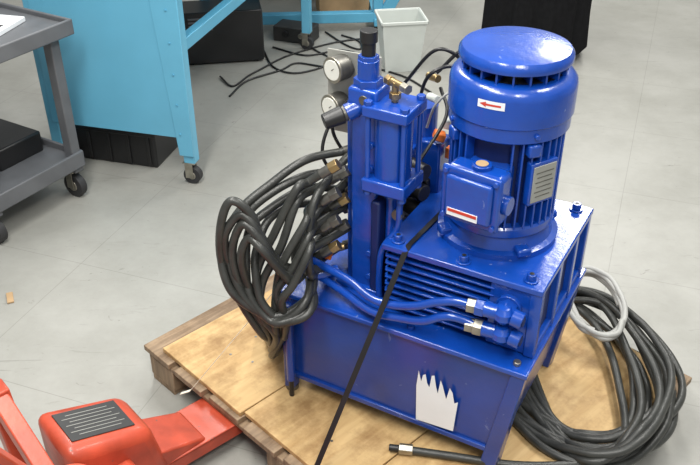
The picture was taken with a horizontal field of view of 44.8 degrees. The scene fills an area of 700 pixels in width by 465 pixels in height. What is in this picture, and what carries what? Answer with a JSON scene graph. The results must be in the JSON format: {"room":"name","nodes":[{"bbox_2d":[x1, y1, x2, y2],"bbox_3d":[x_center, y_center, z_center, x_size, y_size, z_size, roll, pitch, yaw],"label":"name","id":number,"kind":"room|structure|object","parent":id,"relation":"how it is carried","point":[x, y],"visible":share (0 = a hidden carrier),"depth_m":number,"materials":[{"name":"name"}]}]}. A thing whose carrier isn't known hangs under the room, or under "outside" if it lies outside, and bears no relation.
{"room":"industrial workshop","nodes":[
{"label":"industrial workshop","id":0,"kind":"room"},
{"bbox_2d":[341,145,347,152],"bbox_3d":[-0.006,-0.204,2.106,0.025,0.025,0.025,-15,29,19],"label":"ferrule","id":1,"kind":"object","parent":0,"point":[345,147],"depth_m":2.10,"materials":[{"name":"silver metal"}]},
{"bbox_2d":[342,239,347,249],"bbox_3d":[-0.005,0.031,2.259,0.025,0.025,0.025,-15,29,19],"label":"ferrule","id":2,"kind":"object","parent":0,"point":[345,242],"depth_m":2.25,"materials":[{"name":"black metal"}]},
{"bbox_2d":[0,0,699,464],"bbox_3d":[0.000,-0.397,3.916,12.000,0.001,12.000,0,33,0],"label":"floor","id":3,"kind":"structure","parent":0,"point":[94,277],"depth_m":3.48,"materials":[{"name":"concrete"}]},
{"bbox_2d":[6,292,13,303],"bbox_3d":[-1.180,0.226,2.949,0.022,0.006,0.060,-13,35,-19],"label":"scrap","id":4,"kind":"object","parent":3,"relation":"on","point":[9,295],"visible":1,"depth_m":2.95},
{"bbox_2d":[0,2,86,242],"bbox_3d":[-1.548,-0.476,3.348,0.886,0.752,0.540,18,37,25],"label":"utility cart","id":5,"kind":"object","parent":3,"relation":"on","point":[30,162],"visible":1,"depth_m":3.29,"materials":[{"name":"grey metal"}]},
{"bbox_2d":[0,15,24,35],"bbox_3d":[-1.361,-0.761,3.114,0.260,0.018,0.200,7,34,11],"label":"book","id":6,"kind":"object","parent":5,"relation":"on","point":[9,24],"depth_m":3.12,"materials":[{"name":"white paper"}]},
{"bbox_2d":[0,2,73,63],"bbox_3d":[-1.546,-0.764,3.160,1.030,0.060,0.911,0,33,0],"label":"tray","id":7,"kind":"object","parent":5,"relation":"on","point":[23,30],"depth_m":3.10,"materials":[{"name":"grey metal"}]},
{"bbox_2d":[0,137,85,212],"bbox_3d":[-1.546,-0.307,3.457,0.934,0.070,0.815,0,33,0],"label":"tray","id":8,"kind":"object","parent":5,"relation":"on","point":[35,167],"depth_m":3.36,"materials":[{"name":"grey metal"}]},
{"bbox_2d":[0,378,242,464],"bbox_3d":[-0.279,0.217,1.945,1.688,1.118,0.627,-25,41,-33],"label":"jack","id":9,"kind":"object","parent":3,"relation":"on","point":[109,431],"visible":0.46,"depth_m":2.08,"materials":[{"name":"red paint"}]},
{"bbox_2d":[75,125,177,166],"bbox_3d":[-1.020,-0.459,3.851,0.460,0.175,0.300,8,34,13],"label":"crate","id":10,"kind":"object","parent":3,"relation":"on","point":[120,146],"visible":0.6,"depth_m":3.73,"materials":[{"name":"black plastic"}]},
{"bbox_2d":[22,0,313,183],"bbox_3d":[-0.754,-1.069,4.125,0.740,0.900,1.760,8,34,13],"label":"workbench","id":11,"kind":"object","parent":3,"relation":"on","point":[126,62],"visible":0.77,"depth_m":3.41,"materials":[{"name":"metal"}]},
{"bbox_2d":[182,0,264,64],"bbox_3d":[-0.716,-1.126,4.764,0.445,0.300,0.224,-5,33,-8],"label":"storage box","id":12,"kind":"object","parent":3,"relation":"on","point":[239,36],"visible":0.7,"depth_m":4.68,"materials":[{"name":"black plastic"}]},
{"bbox_2d":[273,19,318,43],"bbox_3d":[-0.323,-1.193,5.059,0.240,0.090,0.155,11,35,17],"label":"box","id":13,"kind":"object","parent":3,"relation":"on","point":[286,30],"depth_m":5.02,"materials":[{"name":"black plastic"}]},
{"bbox_2d":[219,31,431,96],"bbox_3d":[-0.061,-0.899,4.659,1.121,0.035,1.061,12,35,18],"label":"cables","id":14,"kind":"object","parent":3,"relation":"on","point":[329,34],"visible":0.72,"depth_m":4.74,"materials":[{"name":"black rubber"}]},
{"bbox_2d":[262,0,399,28],"bbox_3d":[-0.215,-1.794,5.278,1.319,0.860,0.900,-2,33,-3],"label":"workbench","id":15,"kind":"object","parent":3,"relation":"on","point":[350,16],"visible":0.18,"depth_m":5.15,"materials":[{"name":"blue metal"}]},
{"bbox_2d":[316,0,368,10],"bbox_3d":[-0.047,-1.505,5.438,0.322,0.202,0.280,-4,33,-7],"label":"carton","id":16,"kind":"object","parent":3,"relation":"on","point":[321,5],"visible":0.52,"depth_m":5.39,"materials":[{"name":"brown cardboard"}]},
{"bbox_2d":[374,7,428,72],"bbox_3d":[0.275,-1.043,4.641,0.256,0.295,0.236,-4,33,-7],"label":"waste bin","id":17,"kind":"object","parent":3,"relation":"on","point":[401,31],"visible":0.98,"depth_m":4.58,"materials":[{"name":"plastic"}]},
{"bbox_2d":[144,274,691,464],"bbox_3d":[0.180,0.417,2.521,1.037,0.155,1.234,-29,43,-36],"label":"wooden pallet","id":18,"kind":"object","parent":3,"relation":"on","point":[246,386],"depth_m":2.35,"materials":[{"name":"brown wood"}]},
{"bbox_2d":[180,294,271,394],"bbox_3d":[-0.329,0.293,2.294,0.293,0.330,0.021,-7,34,-10],"label":"strap","id":19,"kind":"object","parent":18,"relation":"attached to","point":[187,391],"visible":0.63,"depth_m":2.32,"materials":[{"name":"plastic"}]},
{"bbox_2d":[289,381,293,395],"bbox_3d":[-0.161,0.425,2.336,0.014,0.058,0.014,17,37,24],"label":"rod","id":20,"kind":"object","parent":18,"relation":"on","point":[291,384],"visible":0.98,"depth_m":2.33,"materials":[{"name":"black plastic"}]},
{"bbox_2d":[315,211,439,464],"bbox_3d":[0.128,0.248,2.167,0.063,0.545,0.647,23,40,31],"label":"strap","id":21,"kind":"object","parent":18,"relation":"on","point":[434,219],"visible":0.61,"depth_m":2.05,"materials":[{"name":"plastic"}]},
{"bbox_2d":[292,299,560,444],"bbox_3d":[0.221,0.247,2.313,0.642,0.277,0.455,17,37,24],"label":"tank","id":22,"kind":"object","parent":18,"relation":"on","point":[328,346],"visible":0.38,"depth_m":2.14,"materials":[{"name":"blue metal"}]},
{"bbox_2d":[283,298,299,387],"bbox_3d":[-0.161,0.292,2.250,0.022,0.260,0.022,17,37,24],"label":"left front leg","id":23,"kind":"object","parent":22,"relation":"attached to","point":[289,345],"visible":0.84,"depth_m":2.26,"materials":[{"name":"blue metal"}]},
{"bbox_2d":[321,48,381,132],"bbox_3d":[0.002,-0.196,2.205,0.155,0.563,0.071,8,34,12],"label":"panel","id":24,"kind":"object","parent":22,"relation":"on","point":[340,66],"visible":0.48,"depth_m":2.08,"materials":[{"name":"metal"}]},
{"bbox_2d":[336,27,389,294],"bbox_3d":[0.034,-0.155,2.035,0.120,0.680,0.100,17,37,24],"label":"column","id":25,"kind":"structure","parent":22,"relation":"on","point":[368,35],"depth_m":1.91,"materials":[{"name":"blue metal"}]},
{"bbox_2d":[215,148,350,358],"bbox_3d":[-0.152,0.092,2.255,0.332,0.690,0.428,0,33,0],"label":"bundle","id":26,"kind":"object","parent":25,"relation":"attached to","point":[272,324],"visible":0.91,"depth_m":2.05,"materials":[{"name":"rubber"}]},
{"bbox_2d":[318,165,331,178],"bbox_3d":[-0.057,-0.144,2.009,0.038,0.036,0.025,1,33,2],"label":"ferrule","id":27,"kind":"object","parent":26,"relation":"attached to","point":[323,172],"visible":0.91,"depth_m":2.00,"materials":[{"name":"metal"}]},
{"bbox_2d":[327,159,341,173],"bbox_3d":[-0.037,-0.156,2.001,0.036,0.038,0.027,1,33,2],"label":"nut","id":28,"kind":"object","parent":27,"relation":"attached to","point":[333,166],"visible":1,"depth_m":1.99,"materials":[{"name":"gold metal"}]},
{"bbox_2d":[319,193,331,205],"bbox_3d":[-0.057,-0.081,2.051,0.038,0.036,0.025,1,33,2],"label":"ferrule","id":29,"kind":"object","parent":26,"relation":"attached to","point":[324,200],"visible":0.8,"depth_m":2.04,"materials":[{"name":"metal"}]},
{"bbox_2d":[320,219,331,232],"bbox_3d":[-0.057,-0.017,2.092,0.038,0.036,0.025,1,33,2],"label":"ferrule","id":30,"kind":"object","parent":26,"relation":"attached to","point":[325,227],"visible":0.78,"depth_m":2.08,"materials":[{"name":"metal"}]},
{"bbox_2d":[320,245,332,257],"bbox_3d":[-0.057,0.047,2.134,0.038,0.036,0.025,1,33,2],"label":"ferrule","id":31,"kind":"object","parent":26,"relation":"attached to","point":[325,252],"visible":0.87,"depth_m":2.12,"materials":[{"name":"metal"}]},
{"bbox_2d":[329,226,338,232],"bbox_3d":[-0.036,-0.006,2.146,0.038,0.036,0.025,1,33,2],"label":"ferrule","id":32,"kind":"object","parent":26,"relation":"attached to","point":[336,227],"visible":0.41,"depth_m":2.13,"materials":[{"name":"metal"}]},
{"bbox_2d":[327,187,341,200],"bbox_3d":[-0.037,-0.092,2.042,0.036,0.038,0.027,1,33,2],"label":"nut","id":33,"kind":"object","parent":26,"relation":"attached to","point":[334,194],"visible":1,"depth_m":2.03,"materials":[{"name":"metal"}]},
{"bbox_2d":[328,214,341,227],"bbox_3d":[-0.037,-0.029,2.084,0.036,0.038,0.027,1,33,2],"label":"nut","id":34,"kind":"object","parent":26,"relation":"attached to","point":[335,220],"visible":1,"depth_m":2.07,"materials":[{"name":"metal"}]},
{"bbox_2d":[328,239,341,253],"bbox_3d":[-0.037,0.035,2.125,0.036,0.038,0.027,1,33,2],"label":"nut","id":35,"kind":"object","parent":26,"relation":"attached to","point":[335,246],"visible":1,"depth_m":2.12,"materials":[{"name":"gold metal"}]},
{"bbox_2d":[328,200,341,210],"bbox_3d":[-0.036,-0.070,2.104,0.038,0.036,0.025,1,33,2],"label":"ferrule","id":36,"kind":"object","parent":26,"relation":"attached to","point":[333,205],"visible":0.7,"depth_m":2.10,"materials":[{"name":"metal"}]},
{"bbox_2d":[331,172,340,184],"bbox_3d":[-0.036,-0.134,2.063,0.038,0.036,0.025,1,33,2],"label":"ferrule","id":37,"kind":"object","parent":26,"relation":"attached to","point":[336,178],"visible":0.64,"depth_m":2.05,"materials":[{"name":"metal"}]},
{"bbox_2d":[337,165,350,179],"bbox_3d":[-0.015,-0.145,2.054,0.036,0.038,0.027,1,33,2],"label":"nut","id":38,"kind":"object","parent":26,"relation":"attached to","point":[344,172],"visible":0.84,"depth_m":2.04,"materials":[{"name":"metal"}]},
{"bbox_2d":[337,192,350,205],"bbox_3d":[-0.015,-0.082,2.096,0.036,0.038,0.027,1,33,2],"label":"nut","id":39,"kind":"object","parent":26,"relation":"attached to","point":[344,199],"visible":0.84,"depth_m":2.08,"materials":[{"name":"gold metal"}]},
{"bbox_2d":[338,218,350,231],"bbox_3d":[-0.015,-0.018,2.137,0.036,0.038,0.027,1,33,2],"label":"nut","id":40,"kind":"object","parent":26,"relation":"attached to","point":[345,225],"visible":0.84,"depth_m":2.13,"materials":[{"name":"metal"}]},
{"bbox_2d":[321,106,345,128],"bbox_3d":[-0.038,-0.262,1.935,0.054,0.050,0.044,-10,34,-16],"label":"handle","id":41,"kind":"object","parent":25,"relation":"attached to","point":[334,117],"visible":1,"depth_m":1.92,"materials":[{"name":"black plastic"}]},
{"bbox_2d":[341,106,348,121],"bbox_3d":[-0.013,-0.271,1.939,0.010,0.036,0.036,-22,37,-10],"label":"ring","id":42,"kind":"object","parent":41,"relation":"attached to","point":[343,109],"depth_m":1.92,"materials":[{"name":"silver metal"}]},
{"bbox_2d":[348,121,351,274],"bbox_3d":[0.015,-0.100,2.107,0.027,0.508,0.045,17,37,24],"label":"flange","id":43,"kind":"object","parent":25,"relation":"attached to","point":[349,122],"depth_m":2.09,"materials":[{"name":"blue metal"}]},
{"bbox_2d":[352,115,379,285],"bbox_3d":[0.044,-0.084,2.073,0.067,0.518,0.047,17,37,24],"label":"column","id":44,"kind":"structure","parent":25,"relation":"on","point":[361,203],"depth_m":2.06,"materials":[{"name":"blue metal"}]},
{"bbox_2d":[353,75,382,89],"bbox_3d":[0.041,-0.341,1.917,0.059,0.019,0.068,17,37,24],"label":"collar","id":45,"kind":"object","parent":25,"relation":"on","point":[362,85],"visible":0.7,"depth_m":1.90,"materials":[{"name":"blue metal"}]},
{"bbox_2d":[357,59,379,81],"bbox_3d":[0.041,-0.366,1.900,0.050,0.045,0.050,17,37,24],"label":"barrel","id":46,"kind":"object","parent":45,"relation":"on","point":[368,72],"visible":0.81,"depth_m":1.88,"materials":[{"name":"blue metal"}]},
{"bbox_2d":[358,53,378,62],"bbox_3d":[0.041,-0.388,1.887,0.042,0.015,0.048,17,37,24],"label":"collar","id":47,"kind":"object","parent":46,"relation":"on","point":[360,57],"visible":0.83,"depth_m":1.87,"materials":[{"name":"blue metal"}]},
{"bbox_2d":[361,44,375,56],"bbox_3d":[0.041,-0.410,1.871,0.032,0.050,0.032,17,37,24],"label":"rod","id":48,"kind":"object","parent":47,"relation":"on","point":[366,50],"visible":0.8,"depth_m":1.86,"materials":[{"name":"black plastic"}]},
{"bbox_2d":[321,47,458,221],"bbox_3d":[0.141,-0.194,2.185,0.385,0.586,0.241,-25,40,-33],"label":"stack","id":49,"kind":"object","parent":22,"relation":"on","point":[435,142],"visible":0.33,"depth_m":2.15,"materials":[{"name":"blue metal"}]},
{"bbox_2d":[295,371,484,450],"bbox_3d":[0.095,0.462,2.222,0.580,0.015,0.011,17,37,24],"label":"tank front lip","id":50,"kind":"object","parent":22,"relation":"attached to","point":[317,382],"depth_m":2.21,"materials":[{"name":"blue metal"}]},
{"bbox_2d":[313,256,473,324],"bbox_3d":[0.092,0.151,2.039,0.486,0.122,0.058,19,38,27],"label":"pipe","id":51,"kind":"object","parent":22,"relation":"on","point":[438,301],"visible":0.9,"depth_m":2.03,"materials":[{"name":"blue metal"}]},
{"bbox_2d":[318,264,338,279],"bbox_3d":[-0.059,0.101,2.154,0.063,0.037,0.032,-7,34,-11],"label":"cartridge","id":52,"kind":"object","parent":51,"relation":"attached to","point":[323,275],"visible":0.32,"depth_m":2.14,"materials":[{"name":"blue metal"}]},
{"bbox_2d":[464,318,474,332],"bbox_3d":[0.276,0.212,1.957,0.020,0.036,0.031,11,35,17],"label":"nut","id":53,"kind":"object","parent":51,"relation":"on","point":[467,327],"visible":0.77,"depth_m":1.94,"materials":[{"name":"metal"}]},
{"bbox_2d":[466,298,476,312],"bbox_3d":[0.276,0.166,1.926,0.020,0.036,0.031,11,35,17],"label":"nut","id":54,"kind":"object","parent":51,"relation":"on","point":[470,305],"visible":0.83,"depth_m":1.91,"materials":[{"name":"metal"}]},
{"bbox_2d":[472,318,483,335],"bbox_3d":[0.294,0.217,1.950,0.020,0.042,0.036,13,35,19],"label":"nut","id":55,"kind":"object","parent":51,"relation":"on","point":[476,328],"visible":0.84,"depth_m":1.94,"materials":[{"name":"metal"}]},
{"bbox_2d":[474,299,486,316],"bbox_3d":[0.294,0.170,1.920,0.020,0.042,0.036,13,35,19],"label":"nut","id":56,"kind":"object","parent":51,"relation":"on","point":[479,305],"visible":0.84,"depth_m":1.91,"materials":[{"name":"blue metal"}]},
{"label":"elbow flange","id":57,"kind":"object","parent":51,"relation":"attached to","visible":0},
{"bbox_2d":[496,294,521,310],"bbox_3d":[0.360,0.167,1.924,0.060,0.060,0.015,17,37,24],"label":"elbow flange","id":58,"kind":"object","parent":57,"relation":"on","point":[512,298],"visible":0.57,"depth_m":1.91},
{"bbox_2d":[509,309,525,329],"bbox_3d":[0.372,0.193,1.888,0.031,0.043,0.040,17,37,24],"label":"elbow","id":59,"kind":"object","parent":58,"relation":"attached to","point":[516,320],"visible":0.94,"depth_m":1.87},
{"bbox_2d":[506,329,523,348],"bbox_3d":[0.372,0.240,1.918,0.031,0.043,0.040,17,37,24],"label":"elbow","id":60,"kind":"object","parent":57,"relation":"attached to","point":[514,338],"visible":0.92,"depth_m":1.90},
{"bbox_2d":[361,74,426,296],"bbox_3d":[0.102,-0.097,2.025,0.112,0.577,0.115,17,37,24],"label":"cylinder","id":61,"kind":"object","parent":22,"relation":"on","point":[394,178],"visible":0.92,"depth_m":1.94,"materials":[{"name":"blue metal"}]},
{"bbox_2d":[359,96,366,104],"bbox_3d":[0.031,-0.296,1.906,0.024,0.024,0.006,17,37,24],"label":"disc","id":62,"kind":"object","parent":61,"relation":"attached to","point":[361,98],"visible":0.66,"depth_m":1.91,"materials":[{"name":"metal"}]},
{"bbox_2d":[407,324,414,329],"bbox_3d":[0.147,0.228,2.059,0.018,0.010,0.018,17,37,24],"label":"bolt","id":63,"kind":"object","parent":22,"relation":"on","point":[409,326],"visible":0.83,"depth_m":2.05,"materials":[{"name":"blue metal"}]},
{"bbox_2d":[281,233,585,380],"bbox_3d":[0.223,0.128,2.236,0.672,0.014,0.483,17,37,24],"label":"tank lid","id":64,"kind":"object","parent":22,"relation":"on","point":[439,336],"depth_m":2.05,"materials":[{"name":"blue metal"}]},
{"bbox_2d":[416,372,457,430],"bbox_3d":[0.214,0.421,2.106,0.112,0.168,0.001,17,37,24],"label":"paper label","id":65,"kind":"object","parent":22,"relation":"attached to","point":[432,407],"visible":1,"depth_m":2.11,"materials":[{"name":"white paper"}]},
{"bbox_2d":[382,189,593,297],"bbox_3d":[0.347,-0.011,2.090,0.398,0.016,0.405,17,37,24],"label":"housing top plate","id":66,"kind":"object","parent":22,"relation":"on","point":[431,248],"visible":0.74,"depth_m":1.99,"materials":[{"name":"blue metal"}]},
{"bbox_2d":[391,237,404,244],"bbox_3d":[0.115,0.018,2.026,0.034,0.004,0.034,17,37,24],"label":"washer","id":67,"kind":"object","parent":66,"relation":"on","point":[392,239],"visible":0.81,"depth_m":2.02,"materials":[{"name":"blue metal"}]},
{"bbox_2d":[394,232,402,241],"bbox_3d":[0.115,0.010,2.021,0.022,0.015,0.022,17,37,24],"label":"bolt","id":68,"kind":"object","parent":67,"relation":"on","point":[398,238],"visible":1,"depth_m":2.01,"materials":[{"name":"blue metal"}]},
{"bbox_2d":[385,279,465,309],"bbox_3d":[0.216,0.150,2.043,0.277,0.006,0.044,17,37,24],"label":"fin","id":69,"kind":"object","parent":66,"relation":"attached to","point":[406,287],"visible":0.24,"depth_m":2.05,"materials":[{"name":"blue metal"}]},
{"bbox_2d":[385,274,470,298],"bbox_3d":[0.216,0.133,2.031,0.277,0.006,0.044,17,37,24],"label":"fin","id":70,"kind":"object","parent":66,"relation":"attached to","point":[402,279],"visible":0.29,"depth_m":2.03,"materials":[{"name":"blue metal"}]},
{"bbox_2d":[384,287,486,320],"bbox_3d":[0.216,0.168,2.054,0.277,0.006,0.044,17,37,24],"label":"fin","id":71,"kind":"object","parent":66,"relation":"attached to","point":[400,292],"visible":0.22,"depth_m":2.03,"materials":[{"name":"blue metal"}]},
{"bbox_2d":[385,266,492,302],"bbox_3d":[0.216,0.116,2.020,0.277,0.006,0.044,17,37,24],"label":"fin","id":72,"kind":"object","parent":66,"relation":"attached to","point":[405,273],"visible":0.36,"depth_m":2.00,"materials":[{"name":"blue metal"}]},
{"bbox_2d":[385,259,493,296],"bbox_3d":[0.216,0.099,2.009,0.277,0.006,0.044,17,37,24],"label":"fin","id":73,"kind":"object","parent":66,"relation":"attached to","point":[438,276],"visible":0.48,"depth_m":1.99,"materials":[{"name":"blue metal"}]},
{"bbox_2d":[385,253,493,289],"bbox_3d":[0.216,0.082,1.998,0.277,0.006,0.044,17,37,24],"label":"fin","id":74,"kind":"object","parent":66,"relation":"attached to","point":[438,269],"visible":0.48,"depth_m":1.98,"materials":[{"name":"blue metal"}]},
{"bbox_2d":[407,310,486,337],"bbox_3d":[0.216,0.202,2.076,0.277,0.006,0.044,17,37,24],"label":"fin","id":75,"kind":"object","parent":66,"relation":"attached to","point":[417,312],"visible":0.09,"depth_m":2.05,"materials":[{"name":"blue metal"}]},
{"bbox_2d":[456,257,470,265],"bbox_3d":[0.261,0.066,1.954,0.034,0.004,0.034,17,37,24],"label":"washer","id":76,"kind":"object","parent":66,"relation":"on","point":[457,260],"visible":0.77,"depth_m":1.95,"materials":[{"name":"blue metal"}]},
{"bbox_2d":[459,253,468,262],"bbox_3d":[0.261,0.058,1.948,0.022,0.015,0.022,17,37,24],"label":"bolt","id":77,"kind":"object","parent":76,"relation":"on","point":[463,259],"visible":1,"depth_m":1.94,"materials":[{"name":"blue metal"}]},
{"bbox_2d":[437,26,578,260],"bbox_3d":[0.341,-0.192,1.922,0.288,0.471,0.362,17,37,24],"label":"motor","id":78,"kind":"object","parent":66,"relation":"on","point":[512,90],"visible":1,"depth_m":1.82,"materials":[{"name":"blue metal"}]},
{"bbox_2d":[524,276,538,284],"bbox_3d":[0.404,0.105,1.892,0.034,0.004,0.034,17,37,24],"label":"washer","id":79,"kind":"object","parent":66,"relation":"on","point":[525,277],"visible":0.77,"depth_m":1.88,"materials":[{"name":"blue metal"}]},
{"bbox_2d":[527,271,536,281],"bbox_3d":[0.404,0.098,1.887,0.022,0.015,0.022,17,37,24],"label":"bolt","id":80,"kind":"object","parent":79,"relation":"on","point":[531,278],"visible":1,"depth_m":1.88,"materials":[{"name":"blue metal"}]},
{"bbox_2d":[540,237,579,326],"bbox_3d":[0.504,0.109,2.067,0.007,0.155,0.350,17,37,24],"label":"housing","id":81,"kind":"object","parent":66,"relation":"attached to","point":[546,300],"visible":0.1,"depth_m":2.03,"materials":[{"name":"blue metal"}]},
{"bbox_2d":[522,294,544,357],"bbox_3d":[0.417,0.209,1.930,0.027,0.180,0.024,17,37,24],"label":"rib","id":82,"kind":"object","parent":81,"relation":"attached to","point":[536,305],"visible":0.87,"depth_m":1.92,"materials":[{"name":"blue metal"}]},
{"bbox_2d":[546,263,563,325],"bbox_3d":[0.482,0.144,2.029,0.027,0.180,0.024,17,37,24],"label":"rib","id":83,"kind":"object","parent":81,"relation":"attached to","point":[555,285],"visible":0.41,"depth_m":2.02,"materials":[{"name":"blue metal"}]},
{"bbox_2d":[562,236,579,296],"bbox_3d":[0.546,0.082,2.124,0.027,0.180,0.024,17,37,24],"label":"rib","id":84,"kind":"object","parent":81,"relation":"attached to","point":[571,258],"visible":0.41,"depth_m":2.12,"materials":[{"name":"blue metal"}]},
{"bbox_2d":[574,216,591,275],"bbox_3d":[0.597,0.032,2.201,0.027,0.180,0.024,17,37,24],"label":"rib","id":85,"kind":"object","parent":81,"relation":"attached to","point":[583,238],"visible":0.4,"depth_m":2.19,"materials":[{"name":"blue metal"}]},
{"bbox_2d":[569,206,582,212],"bbox_3d":[0.571,-0.059,2.145,0.034,0.004,0.034,17,37,24],"label":"washer","id":86,"kind":"object","parent":66,"relation":"on","point":[570,208],"visible":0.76,"depth_m":2.14,"materials":[{"name":"blue metal"}]},
{"bbox_2d":[572,201,581,210],"bbox_3d":[0.571,-0.067,2.140,0.022,0.015,0.022,17,37,24],"label":"bolt","id":87,"kind":"object","parent":86,"relation":"on","point":[576,207],"visible":1,"depth_m":2.13,"materials":[{"name":"blue metal"}]},
{"bbox_2d":[513,359,520,366],"bbox_3d":[0.384,0.299,1.950,0.018,0.010,0.018,17,37,24],"label":"bolt","id":88,"kind":"object","parent":22,"relation":"on","point":[517,363],"visible":1,"depth_m":1.94,"materials":[{"name":"metal"}]},
{"bbox_2d":[481,375,526,464],"bbox_3d":[0.369,0.452,2.049,0.084,0.327,0.034,17,37,24],"label":"strut","id":89,"kind":"object","parent":18,"relation":"on","point":[500,430],"visible":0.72,"depth_m":2.03,"materials":[{"name":"blue metal"}]},
{"bbox_2d":[389,265,686,464],"bbox_3d":[0.596,0.391,2.300,0.567,0.158,0.918,22,39,30],"label":"coil","id":90,"kind":"object","parent":18,"relation":"on","point":[645,428],"visible":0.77,"depth_m":2.25,"materials":[{"name":"rubber"}]},
{"bbox_2d":[543,282,580,366],"bbox_3d":[0.580,0.245,2.367,0.084,0.327,0.035,17,37,24],"label":"strut","id":91,"kind":"object","parent":18,"relation":"on","point":[549,359],"visible":0.34,"depth_m":2.38,"materials":[{"name":"blue metal"}]},
{"bbox_2d":[481,0,591,54],"bbox_3d":[1.063,-1.396,4.743,0.644,0.785,0.448,23,39,31],"label":"crate","id":92,"kind":"object","parent":3,"relation":"on","point":[569,19],"visible":0.52,"depth_m":4.65,"materials":[{"name":"plastic"}]},
{"bbox_2d":[389,252,399,299],"bbox_3d":[0.113,0.107,2.087,0.023,0.183,0.022,17,37,24],"label":"post","id":93,"kind":"object","parent":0,"point":[391,252],"depth_m":2.06,"materials":[{"name":"blue metal"}]},
{"bbox_2d":[480,320,495,338],"bbox_3d":[0.322,0.224,1.940,0.050,0.036,0.036,15,36,22],"label":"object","id":94,"kind":"object","parent":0,"point":[487,329],"depth_m":1.93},
{"bbox_2d":[482,301,498,319],"bbox_3d":[0.322,0.177,1.909,0.050,0.036,0.036,15,36,22],"label":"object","id":95,"kind":"object","parent":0,"point":[489,310],"depth_m":1.90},
{"bbox_2d":[492,323,510,343],"bbox_3d":[0.344,0.230,1.930,0.046,0.048,0.046,17,37,24],"label":"ball","id":96,"kind":"object","parent":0,"point":[501,333],"depth_m":1.91,"materials":[{"name":"blue metal"}]},
{"bbox_2d":[495,303,512,324],"bbox_3d":[0.344,0.183,1.900,0.046,0.048,0.046,17,37,24],"label":"ball","id":97,"kind":"object","parent":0,"point":[503,314],"depth_m":1.88,"materials":[{"name":"blue metal"}]},
{"bbox_2d":[495,321,514,331],"bbox_3d":[0.351,0.223,1.941,0.043,0.049,0.030,17,37,24],"label":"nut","id":98,"kind":"object","parent":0,"point":[511,328],"depth_m":1.92,"materials":[{"name":"blue metal"}]},
{"bbox_2d":[498,299,516,312],"bbox_3d":[0.351,0.176,1.911,0.043,0.049,0.030,17,37,24],"label":"nut","id":99,"kind":"object","parent":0,"point":[505,302],"depth_m":1.90,"materials":[{"name":"blue metal"}]},
{"bbox_2d":[485,282,530,352],"bbox_3d":[0.378,0.187,1.962,0.110,0.180,0.044,17,37,24],"label":"pad","id":100,"kind":"object","parent":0,"point":[499,290],"depth_m":1.92,"materials":[{"name":"blue metal"}]},
{"bbox_2d":[537,269,578,347],"bbox_3d":[0.505,0.187,2.109,0.024,0.021,0.380,17,37,24],"label":"rail","id":101,"kind":"object","parent":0,"point":[544,327],"depth_m":2.10,"materials":[{"name":"blue metal"}]},
{"bbox_3d":[0.365,0.064,2.153,0.338,0.183,0.345,17,37,24],"label":"housing","id":102,"kind":"object","parent":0,"visible":0},
{"bbox_2d":[389,295,447,313],"bbox_3d":[0.216,0.185,2.065,0.277,0.006,0.044,17,37,24],"label":"fin","id":103,"kind":"object","parent":102,"relation":"attached to","point":[433,310],"visible":0.03,"depth_m":2.08,"materials":[{"name":"blue metal"}]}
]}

